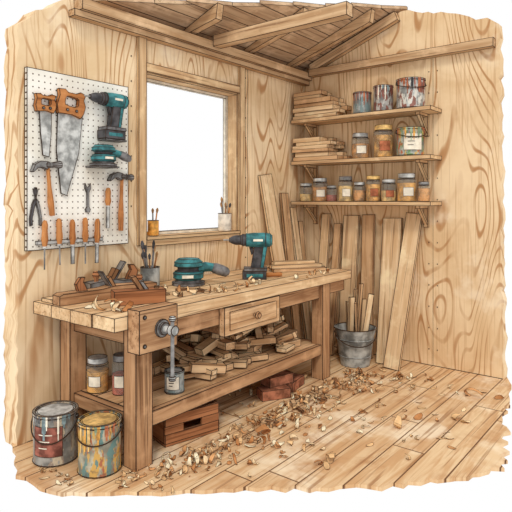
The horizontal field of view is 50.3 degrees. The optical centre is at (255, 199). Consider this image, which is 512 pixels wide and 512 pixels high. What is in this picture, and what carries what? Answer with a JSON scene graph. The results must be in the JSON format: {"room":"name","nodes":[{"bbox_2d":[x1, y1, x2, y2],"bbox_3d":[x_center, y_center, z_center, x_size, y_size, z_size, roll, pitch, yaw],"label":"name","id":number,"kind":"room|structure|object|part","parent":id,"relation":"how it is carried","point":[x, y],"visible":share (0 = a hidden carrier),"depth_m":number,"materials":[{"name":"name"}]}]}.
{"room":"woodworking shop","nodes":[
{"label":"woodworking shop","id":0,"kind":"room"},
{"bbox_2d":[3,0,303,445],"bbox_3d":[-0.553,0.090,4.756,0.166,2.960,3.278,0,0,38],"label":"wall","id":1,"kind":"structure","parent":0,"point":[48,39],"depth_m":3.84,"materials":[{"name":"brown wood"}]},
{"bbox_2d":[24,66,127,250],"bbox_3d":[-1.214,-0.261,3.772,0.032,1.173,0.800,0,0,38],"label":"pegboard","id":2,"kind":"object","parent":1,"relation":"attached to","point":[69,207],"visible":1,"depth_m":3.71,"materials":[{"name":"white"}]},
{"bbox_2d":[29,187,41,225],"bbox_3d":[-1.411,0.043,3.489,0.018,0.249,0.084,0,0,38],"label":"pliers","id":3,"kind":"object","parent":2,"relation":"hanging from","point":[35,201],"visible":1,"depth_m":3.48,"materials":[{"name":"black metal"}]},
{"bbox_2d":[33,93,56,156],"bbox_3d":[-1.363,-0.484,3.528,0.041,0.411,0.150,0,0,38],"label":"handsaw","id":4,"kind":"object","parent":2,"relation":"hanging from","point":[45,111],"visible":1,"depth_m":3.53,"materials":[{"name":"metal"}]},
{"bbox_2d":[30,161,62,215],"bbox_3d":[-1.357,-0.078,3.530,0.051,0.365,0.212,0,0,38],"label":"hammer","id":5,"kind":"object","parent":2,"relation":"attached to","point":[46,165],"visible":1,"depth_m":3.54,"materials":[{"name":"wood"}]},
{"bbox_2d":[35,237,102,244],"bbox_3d":[-1.252,0.277,3.688,0.020,0.027,0.504,0,0,38],"label":"rail","id":6,"kind":"object","parent":2,"relation":"attached to","point":[92,238],"visible":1,"depth_m":3.65,"materials":[{"name":"metal"}]},
{"bbox_2d":[41,220,47,269],"bbox_3d":[-1.365,0.290,3.520,0.042,0.320,0.042,0,0,-29],"label":"screwdriver","id":7,"kind":"object","parent":6,"relation":"hanging from","point":[44,237],"visible":1,"depth_m":3.51,"materials":[{"name":"wood"}]},
{"bbox_2d":[56,218,62,264],"bbox_3d":[-1.300,0.275,3.602,0.042,0.310,0.042,0,0,16],"label":"screwdriver","id":8,"kind":"object","parent":6,"relation":"hanging from","point":[59,235],"visible":1,"depth_m":3.59,"materials":[{"name":"wood"}]},
{"bbox_2d":[69,219,75,263],"bbox_3d":[-1.239,0.281,3.679,0.042,0.302,0.042,0,0,-29],"label":"chisel","id":9,"kind":"object","parent":6,"relation":"hanging from","point":[72,235],"visible":1,"depth_m":3.67,"materials":[{"name":"wood"}]},
{"bbox_2d":[82,217,88,263],"bbox_3d":[-1.177,0.280,3.757,0.042,0.320,0.042,0,0,-29],"label":"screwdriver","id":10,"kind":"object","parent":6,"relation":"hanging from","point":[85,235],"visible":1,"depth_m":3.74,"materials":[{"name":"wood"}]},
{"bbox_2d":[94,218,100,262],"bbox_3d":[-1.117,0.286,3.832,0.042,0.312,0.042,0,0,-29],"label":"chisel","id":11,"kind":"object","parent":6,"relation":"hanging from","point":[97,236],"visible":1,"depth_m":3.82,"materials":[{"name":"wood"}]},
{"bbox_2d":[55,88,85,195],"bbox_3d":[-1.248,-0.385,3.674,0.041,0.714,0.220,0,0,38],"label":"handsaw","id":12,"kind":"object","parent":2,"relation":"hanging from","point":[69,118],"visible":1,"depth_m":3.66,"materials":[{"name":"metal"}]},
{"bbox_2d":[84,183,90,211],"bbox_3d":[-1.172,-0.015,3.793,0.014,0.204,0.048,0,0,38],"label":"wrench","id":13,"kind":"object","parent":2,"relation":"hanging from","point":[87,189],"visible":1,"depth_m":3.79,"materials":[{"name":"metal"}]},
{"bbox_2d":[85,138,126,168],"bbox_3d":[-1.038,-0.329,3.850,0.154,0.210,0.283,0,0,38],"label":"shelf","id":14,"kind":"object","parent":2,"relation":"attached to","point":[102,139],"visible":0.99,"depth_m":3.83,"materials":[{"name":"metal"}]},
{"bbox_2d":[89,144,131,166],"bbox_3d":[-1.016,-0.309,3.848,0.190,0.154,0.332,0,0,38],"label":"orbital sander","id":15,"kind":"object","parent":14,"relation":"on","point":[104,154],"visible":0.97,"depth_m":3.73,"materials":[{"name":"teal plastic"}]},
{"bbox_2d":[84,92,128,139],"bbox_3d":[-1.061,-0.600,3.857,0.108,0.335,0.353,0,0,38],"label":"cordless drill","id":16,"kind":"object","parent":2,"relation":"attached to","point":[115,103],"visible":0.99,"depth_m":3.87,"materials":[{"name":"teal plastic"}]},
{"bbox_2d":[105,188,110,227],"bbox_3d":[-1.060,0.056,3.904,0.042,0.292,0.042,0,0,-29],"label":"chisel","id":17,"kind":"object","parent":2,"relation":"hanging from","point":[108,191],"visible":1,"depth_m":3.89,"materials":[{"name":"metal"}]},
{"bbox_2d":[107,172,133,230],"bbox_3d":[-0.991,0.010,3.991,0.051,0.429,0.216,0,0,38],"label":"hammer","id":18,"kind":"object","parent":2,"relation":"attached to","point":[119,176],"visible":1,"depth_m":3.98,"materials":[{"name":"wood"}]},
{"bbox_2d":[69,0,311,85],"bbox_3d":[-0.336,-1.312,4.824,0.106,0.131,2.905,0,0,38],"label":"plate","id":19,"kind":"object","parent":1,"relation":"attached to","point":[89,11],"visible":0.91,"depth_m":4.38,"materials":[{"name":"brown wood"}]},
{"bbox_2d":[184,2,223,33],"bbox_3d":[-0.429,-1.476,4.478,0.381,0.194,0.076,0,0,38],"label":"rafter","id":20,"kind":"object","parent":19,"relation":"on","point":[214,15],"visible":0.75,"depth_m":4.42,"materials":[{"name":"brown wood"}]},
{"bbox_2d":[244,7,307,53],"bbox_3d":[0.173,-1.533,4.995,0.681,0.308,0.076,0,0,38],"label":"rafter","id":21,"kind":"object","parent":19,"relation":"on","point":[257,45],"visible":0.43,"depth_m":5.05,"materials":[{"name":"brown wood"}]},
{"bbox_2d":[213,1,352,48],"bbox_3d":[0.167,-1.373,4.328,1.301,0.101,0.095,0,0,38],"label":"tie beam","id":22,"kind":"structure","parent":19,"relation":"attached to","point":[340,11],"depth_m":4.24,"materials":[{"name":"brown wood"}]},
{"bbox_2d":[287,8,374,67],"bbox_3d":[0.727,-1.590,5.449,0.981,0.422,0.076,0,0,38],"label":"rafter","id":23,"kind":"object","parent":19,"relation":"on","point":[365,20],"visible":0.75,"depth_m":5.35,"materials":[{"name":"brown wood"}]},
{"bbox_2d":[137,36,244,246],"bbox_3d":[-0.569,-0.445,4.716,0.196,1.616,1.275,0,0,38],"label":"window","id":24,"kind":"structure","parent":1,"relation":"in","point":[233,96],"depth_m":4.78,"materials":[{"name":"brown wood"}]},
{"bbox_2d":[147,208,158,235],"bbox_3d":[-0.824,0.175,4.371,0.095,0.224,0.095,0,0,38],"label":"jar","id":25,"kind":"object","parent":24,"relation":"on","point":[152,225],"visible":1,"depth_m":4.33,"materials":[{"name":"metal"}]},
{"bbox_2d":[218,197,231,230],"bbox_3d":[-0.289,0.129,5.044,0.129,0.316,0.129,0,0,-31],"label":"cup","id":26,"kind":"object","parent":24,"relation":"on","point":[224,219],"visible":0.98,"depth_m":4.99,"materials":[{"name":"beige ceramic"}]},
{"bbox_2d":[94,0,407,70],"bbox_3d":[0.089,-1.644,4.598,1.252,0.508,2.930,0,0,38],"label":"ceiling","id":27,"kind":"structure","parent":0,"point":[180,14],"depth_m":4.71,"materials":[{"name":"brown wood"}]},
{"bbox_2d":[11,346,511,496],"bbox_3d":[0.390,1.557,3.954,2.640,0.026,3.560,0,0,38],"label":"floor","id":28,"kind":"structure","parent":0,"point":[479,444],"depth_m":3.44,"materials":[{"name":"brown wood"}]},
{"bbox_2d":[30,400,78,467],"bbox_3d":[-1.205,1.403,3.276,0.273,0.301,0.273,0,0,38],"label":"paint can","id":29,"kind":"object","parent":28,"relation":"on","point":[55,442],"visible":1,"depth_m":3.18,"materials":[{"name":"metal"}]},
{"bbox_2d":[75,409,122,478],"bbox_3d":[-0.902,1.405,3.143,0.261,0.296,0.261,0,0,38],"label":"paint can","id":30,"kind":"object","parent":28,"relation":"on","point":[97,432],"visible":1,"depth_m":3.05,"materials":[{"name":"multicoloured metal"}]},
{"bbox_2d":[153,400,218,447],"bbox_3d":[-0.489,1.455,3.636,0.405,0.196,0.266,0,0,-37],"label":"wooden crate","id":31,"kind":"object","parent":28,"relation":"on","point":[203,420],"visible":0.59,"depth_m":3.53,"materials":[{"name":"brown wood"}]},
{"bbox_2d":[33,259,350,471],"bbox_3d":[-0.248,1.057,4.256,0.888,0.992,2.679,0,0,38],"label":"workbench","id":32,"kind":"object","parent":28,"relation":"on","point":[144,403],"depth_m":3.61,"materials":[{"name":"brown wood"}]},
{"bbox_2d":[41,296,52,303],"bbox_3d":[-1.219,0.637,3.585,0.126,0.028,0.345,0,0,36],"label":"wood board","id":33,"kind":"object","parent":32,"relation":"on","point":[49,299],"visible":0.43,"depth_m":3.46,"materials":[{"name":"brown wood"}]},
{"bbox_2d":[87,354,108,393],"bbox_3d":[-1.042,1.141,3.583,0.144,0.225,0.146,0,0,38],"label":"glass jar","id":34,"kind":"object","parent":32,"relation":"on","point":[97,376],"visible":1,"depth_m":3.53,"materials":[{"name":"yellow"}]},
{"bbox_2d":[53,271,156,306],"bbox_3d":[-0.981,0.558,3.612,0.098,0.187,0.718,0,0,44],"label":"plane","id":35,"kind":"object","parent":32,"relation":"on","point":[82,294],"visible":0.79,"depth_m":3.48,"materials":[{"name":"brown wood"}]},
{"bbox_2d":[84,260,143,287],"bbox_3d":[-1.001,0.542,3.859,0.410,0.217,0.113,0,0,-42],"label":"plane","id":36,"kind":"object","parent":32,"relation":"on","point":[114,273],"visible":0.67,"depth_m":3.84,"materials":[{"name":"metal"}]},
{"bbox_2d":[112,352,122,395],"bbox_3d":[-0.873,1.126,3.538,0.124,0.255,0.126,0,0,38],"label":"glass jar","id":37,"kind":"object","parent":32,"relation":"on","point":[117,376],"visible":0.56,"depth_m":3.49,"materials":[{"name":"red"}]},
{"bbox_2d":[111,275,165,305],"bbox_3d":[-0.740,0.563,3.433,0.327,0.178,0.109,0,0,-26],"label":"plane","id":38,"kind":"object","parent":32,"relation":"on","point":[142,294],"visible":0.94,"depth_m":3.40,"materials":[{"name":"brown wood"}]},
{"bbox_2d":[140,240,159,285],"bbox_3d":[-0.789,0.473,4.061,0.149,0.357,0.149,0,0,38],"label":"mug","id":39,"kind":"object","parent":32,"relation":"on","point":[151,272],"visible":0.8,"depth_m":4.02,"materials":[{"name":"metal"}]},
{"bbox_2d":[127,301,178,381],"bbox_3d":[-0.546,0.811,3.088,0.215,0.408,0.286,0,0,38],"label":"bench vise","id":40,"kind":"object","parent":32,"relation":"attached to","point":[152,327],"visible":1,"depth_m":3.04,"materials":[{"name":"brown wood"}]},
{"bbox_2d":[164,366,184,394],"bbox_3d":[-0.533,1.180,3.564,0.136,0.146,0.135,0,0,38],"label":"paint can","id":41,"kind":"object","parent":32,"relation":"on","point":[177,387],"visible":0.91,"depth_m":3.52,"materials":[{"name":"metal"}]},
{"bbox_2d":[166,287,210,296],"bbox_3d":[-0.486,0.640,3.805,0.275,0.022,0.317,0,0,38],"label":"scraps","id":42,"kind":"object","parent":32,"relation":"on","point":[183,288],"visible":0.7,"depth_m":3.84,"materials":[{"name":"brown wood"}]},
{"bbox_2d":[172,257,229,286],"bbox_3d":[-0.442,0.547,4.240,0.438,0.209,0.257,0,0,-32],"label":"orbital sander","id":43,"kind":"object","parent":32,"relation":"on","point":[190,271],"visible":1,"depth_m":4.12,"materials":[{"name":"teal plastic"}]},
{"bbox_2d":[84,269,329,311],"bbox_3d":[-0.228,0.603,4.084,0.489,0.094,2.316,0,0,38],"label":"wood shavings","id":44,"kind":"object","parent":32,"relation":"on","point":[115,306],"visible":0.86,"depth_m":3.76,"materials":[{"name":"brown wood"}]},
{"bbox_2d":[153,315,300,380],"bbox_3d":[-0.226,1.069,4.354,0.690,0.367,1.394,0,0,38],"label":"wood offcuts","id":45,"kind":"object","parent":32,"relation":"on","point":[207,355],"visible":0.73,"depth_m":4.09,"materials":[{"name":"brown wood"}]},
{"bbox_2d":[223,233,272,279],"bbox_3d":[-0.066,0.460,4.494,0.404,0.383,0.124,0,0,1],"label":"cordless drill","id":46,"kind":"object","parent":32,"relation":"on","point":[259,242],"visible":1,"depth_m":4.45,"materials":[{"name":"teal plastic"}]},
{"bbox_2d":[258,174,284,260],"bbox_3d":[0.160,0.198,5.421,0.130,0.926,0.305,0,0,38],"label":"plank","id":47,"kind":"object","parent":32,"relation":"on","point":[266,185],"visible":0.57,"depth_m":5.40,"materials":[{"name":"brown wood"}]},
{"bbox_2d":[267,272,281,276],"bbox_3d":[0.075,0.628,4.581,0.302,0.040,0.040,0,0,-12],"label":"chisel","id":48,"kind":"object","parent":32,"relation":"on","point":[269,274],"visible":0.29,"depth_m":4.58,"materials":[{"name":"wood"}]},
{"bbox_3d":[0.345,0.606,5.030,0.623,0.090,0.196,0,0,-14],"label":"lumber strips","id":49,"kind":"part","parent":32,"relation":"part of","materials":[{"name":"beige wood"}]},
{"bbox_2d":[39,366,503,493],"bbox_3d":[0.344,1.516,3.760,1.887,0.069,3.089,0,0,38],"label":"wood shavings","id":50,"kind":"object","parent":28,"relation":"on","point":[196,456],"visible":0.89,"depth_m":3.62},
{"bbox_2d":[257,370,303,401],"bbox_3d":[0.219,1.474,4.393,0.241,0.157,0.547,0,0,38],"label":"bricks","id":51,"kind":"object","parent":28,"relation":"on","point":[281,385],"visible":0.9,"depth_m":4.29,"materials":[{"name":"brown brick"}]},
{"bbox_2d":[279,193,301,337],"bbox_3d":[0.362,0.738,5.605,0.211,1.624,0.136,0,0,38],"label":"plank","id":52,"kind":"object","parent":28,"relation":"on","point":[284,197],"visible":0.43,"depth_m":5.60,"materials":[{"name":"brown wood"}]},
{"bbox_2d":[290,207,310,339],"bbox_3d":[0.473,0.813,5.728,0.255,1.477,0.119,0,0,27],"label":"plank","id":53,"kind":"object","parent":28,"relation":"on","point":[305,313],"visible":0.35,"depth_m":5.72,"materials":[{"name":"brown wood"}]},
{"bbox_2d":[298,221,310,318],"bbox_3d":[0.525,0.888,5.839,0.167,1.323,0.086,0,0,38],"label":"plank","id":54,"kind":"object","parent":28,"relation":"on","point":[300,223],"visible":0.35,"depth_m":5.86,"materials":[{"name":"brown wood"}]},
{"bbox_2d":[247,377,361,443],"bbox_3d":[0.353,1.535,4.105,0.289,0.033,1.449,0,0,38],"label":"scraps","id":55,"kind":"object","parent":28,"relation":"on","point":[271,423],"depth_m":4.20,"materials":[{"name":"beige wood"}]},
{"bbox_2d":[318,214,331,267],"bbox_3d":[0.684,0.847,5.641,0.109,1.412,0.372,0,0,24],"label":"plank","id":56,"kind":"object","parent":28,"relation":"on","point":[324,245],"visible":0.43,"depth_m":5.72,"materials":[{"name":"brown wood"}]},
{"bbox_2d":[330,223,341,354],"bbox_3d":[0.795,0.897,5.572,0.090,1.310,0.331,0,0,26],"label":"plank","id":57,"kind":"object","parent":28,"relation":"on","point":[337,231],"visible":0.63,"depth_m":5.59,"materials":[{"name":"brown wood"}]},
{"bbox_2d":[337,215,359,353],"bbox_3d":[0.939,0.852,5.528,0.196,1.396,0.199,0,0,38],"label":"plank","id":58,"kind":"object","parent":28,"relation":"on","point":[351,223],"visible":0.7,"depth_m":5.54,"materials":[{"name":"brown wood"}]},
{"bbox_2d":[334,283,376,367],"bbox_3d":[0.936,1.169,5.152,0.405,0.768,0.406,0,0,38],"label":"metal bucket","id":59,"kind":"object","parent":28,"relation":"on","point":[355,336],"visible":1,"depth_m":5.07,"materials":[{"name":"grey metal"}]},
{"bbox_2d":[361,215,374,358],"bbox_3d":[1.108,0.847,5.419,0.176,1.407,0.159,0,0,38],"label":"plank","id":60,"kind":"object","parent":28,"relation":"on","point":[368,221],"visible":0.7,"depth_m":5.43,"materials":[{"name":"brown wood"}]},
{"bbox_2d":[376,218,402,363],"bbox_3d":[1.280,0.862,5.225,0.226,1.380,0.254,0,0,38],"label":"plank","id":61,"kind":"object","parent":28,"relation":"on","point":[392,228],"visible":0.7,"depth_m":5.24,"materials":[{"name":"brown wood"}]},
{"bbox_2d":[383,212,421,370],"bbox_3d":[1.374,0.837,5.086,0.246,1.437,0.356,0,0,38],"label":"plank","id":62,"kind":"object","parent":28,"relation":"on","point":[413,222],"depth_m":5.07,"materials":[{"name":"beige wood"}]},
{"bbox_2d":[304,10,507,378],"bbox_3d":[1.304,-0.130,5.433,2.229,3.400,0.106,0,0,38],"label":"wall","id":63,"kind":"structure","parent":0,"point":[458,302],"depth_m":5.03,"materials":[{"name":"brown wood"}]},
{"bbox_2d":[291,105,441,136],"bbox_3d":[1.043,-0.720,5.401,1.506,0.246,0.284,0,0,38],"label":"storage shelf","id":64,"kind":"object","parent":63,"relation":"attached to","point":[422,112],"visible":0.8,"depth_m":5.25,"materials":[{"name":"brown wood"}]},
{"bbox_2d":[292,90,351,119],"bbox_3d":[0.682,-0.981,5.671,0.574,0.285,0.260,0,0,38],"label":"stack","id":65,"kind":"object","parent":64,"relation":"on","point":[317,103],"visible":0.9,"depth_m":5.58,"materials":[{"name":"brown wood"}]},
{"bbox_2d":[353,91,371,112],"bbox_3d":[1.049,-0.949,5.385,0.186,0.221,0.185,0,0,38],"label":"paint can","id":66,"kind":"object","parent":64,"relation":"on","point":[362,102],"visible":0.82,"depth_m":5.31,"materials":[{"name":"multicoloured metal"}]},
{"bbox_2d":[373,84,393,110],"bbox_3d":[1.225,-0.966,5.245,0.196,0.256,0.195,0,0,38],"label":"paint can","id":67,"kind":"object","parent":64,"relation":"on","point":[383,93],"visible":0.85,"depth_m":5.16,"materials":[{"name":"multicoloured metal"}]},
{"bbox_2d":[395,77,426,108],"bbox_3d":[1.441,-0.979,5.068,0.277,0.281,0.277,0,0,38],"label":"paint can","id":68,"kind":"object","parent":64,"relation":"on","point":[410,90],"visible":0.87,"depth_m":4.96,"materials":[{"name":"metal"}]},
{"bbox_2d":[291,154,441,184],"bbox_3d":[1.043,-0.285,5.401,1.506,0.246,0.284,0,0,38],"label":"storage shelf","id":69,"kind":"object","parent":63,"relation":"attached to","point":[424,159],"visible":0.88,"depth_m":5.24,"materials":[{"name":"brown wood"}]},
{"bbox_2d":[292,136,351,161],"bbox_3d":[0.690,-0.527,5.663,0.594,0.246,0.263,0,0,38],"label":"stack","id":70,"kind":"object","parent":69,"relation":"on","point":[308,148],"visible":0.94,"depth_m":5.59,"materials":[{"name":"brown wood"}]},
{"bbox_2d":[352,133,368,157],"bbox_3d":[1.032,-0.531,5.396,0.176,0.255,0.179,0,0,38],"label":"glass jar","id":71,"kind":"object","parent":69,"relation":"on","point":[359,150],"visible":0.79,"depth_m":5.33,"materials":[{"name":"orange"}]},
{"bbox_2d":[374,124,392,156],"bbox_3d":[1.224,-0.561,5.243,0.190,0.315,0.193,0,0,38],"label":"glass jar","id":72,"kind":"object","parent":69,"relation":"on","point":[383,143],"visible":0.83,"depth_m":5.17,"materials":[{"name":"orange glass"}]},
{"bbox_2d":[395,126,425,155],"bbox_3d":[1.437,-0.536,5.071,0.269,0.266,0.269,0,0,38],"label":"paint can","id":73,"kind":"object","parent":69,"relation":"on","point":[410,139],"visible":0.95,"depth_m":4.97,"materials":[{"name":"metal"}]},
{"bbox_2d":[291,201,441,227],"bbox_3d":[1.043,0.135,5.401,1.506,0.246,0.284,0,0,38],"label":"storage shelf","id":74,"kind":"object","parent":63,"relation":"attached to","point":[419,205],"visible":1,"depth_m":5.15,"materials":[{"name":"brown wood"}]},
{"bbox_2d":[300,183,311,200],"bbox_3d":[0.532,-0.081,5.795,0.140,0.195,0.140,0,0,38],"label":"glass jar","id":75,"kind":"object","parent":74,"relation":"on","point":[303,197],"visible":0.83,"depth_m":5.74,"materials":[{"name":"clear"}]},
{"bbox_2d":[313,178,327,200],"bbox_3d":[0.669,-0.106,5.686,0.164,0.245,0.167,0,0,38],"label":"glass jar","id":76,"kind":"object","parent":74,"relation":"on","point":[319,193],"visible":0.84,"depth_m":5.62,"materials":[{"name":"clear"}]},
{"bbox_2d":[326,185,336,200],"bbox_3d":[0.772,-0.066,5.566,0.110,0.165,0.110,0,0,38],"label":"glass jar","id":77,"kind":"object","parent":74,"relation":"on","point":[328,197],"visible":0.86,"depth_m":5.52,"materials":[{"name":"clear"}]},
{"bbox_2d":[338,176,352,200],"bbox_3d":[0.903,-0.111,5.499,0.150,0.255,0.152,0,0,38],"label":"glass jar","id":78,"kind":"object","parent":74,"relation":"on","point":[345,192],"visible":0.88,"depth_m":5.44,"materials":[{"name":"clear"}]},
{"bbox_2d":[354,182,364,200],"bbox_3d":[1.026,-0.081,5.403,0.120,0.195,0.120,0,0,38],"label":"glass jar","id":79,"kind":"object","parent":74,"relation":"on","point":[359,195],"visible":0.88,"depth_m":5.36,"materials":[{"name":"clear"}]},
{"bbox_2d":[366,175,380,200],"bbox_3d":[1.142,-0.111,5.309,0.144,0.255,0.146,0,0,38],"label":"glass jar","id":80,"kind":"object","parent":74,"relation":"on","point":[372,190],"visible":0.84,"depth_m":5.25,"materials":[{"name":"orange glass"}]},
{"bbox_2d":[381,179,395,200],"bbox_3d":[1.267,-0.091,5.209,0.144,0.215,0.146,0,0,38],"label":"glass jar","id":81,"kind":"object","parent":74,"relation":"on","point":[386,195],"visible":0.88,"depth_m":5.15,"materials":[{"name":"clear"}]},
{"bbox_2d":[397,173,415,200],"bbox_3d":[1.408,-0.116,5.097,0.176,0.265,0.179,0,0,38],"label":"glass jar","id":82,"kind":"object","parent":74,"relation":"on","point":[406,191],"visible":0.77,"depth_m":5.03,"materials":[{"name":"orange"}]},
{"bbox_2d":[418,181,429,200],"bbox_3d":[1.538,-0.076,4.995,0.110,0.185,0.110,0,0,38],"label":"glass jar","id":83,"kind":"object","parent":74,"relation":"on","point":[423,193],"visible":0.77,"depth_m":4.95,"materials":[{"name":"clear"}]},
{"bbox_2d":[308,11,494,77],"bbox_3d":[1.325,-1.576,5.311,1.891,0.498,0.075,0,0,38],"label":"beam","id":84,"kind":"structure","parent":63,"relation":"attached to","point":[319,67],"depth_m":5.37,"materials":[{"name":"brown wood"}]}
]}

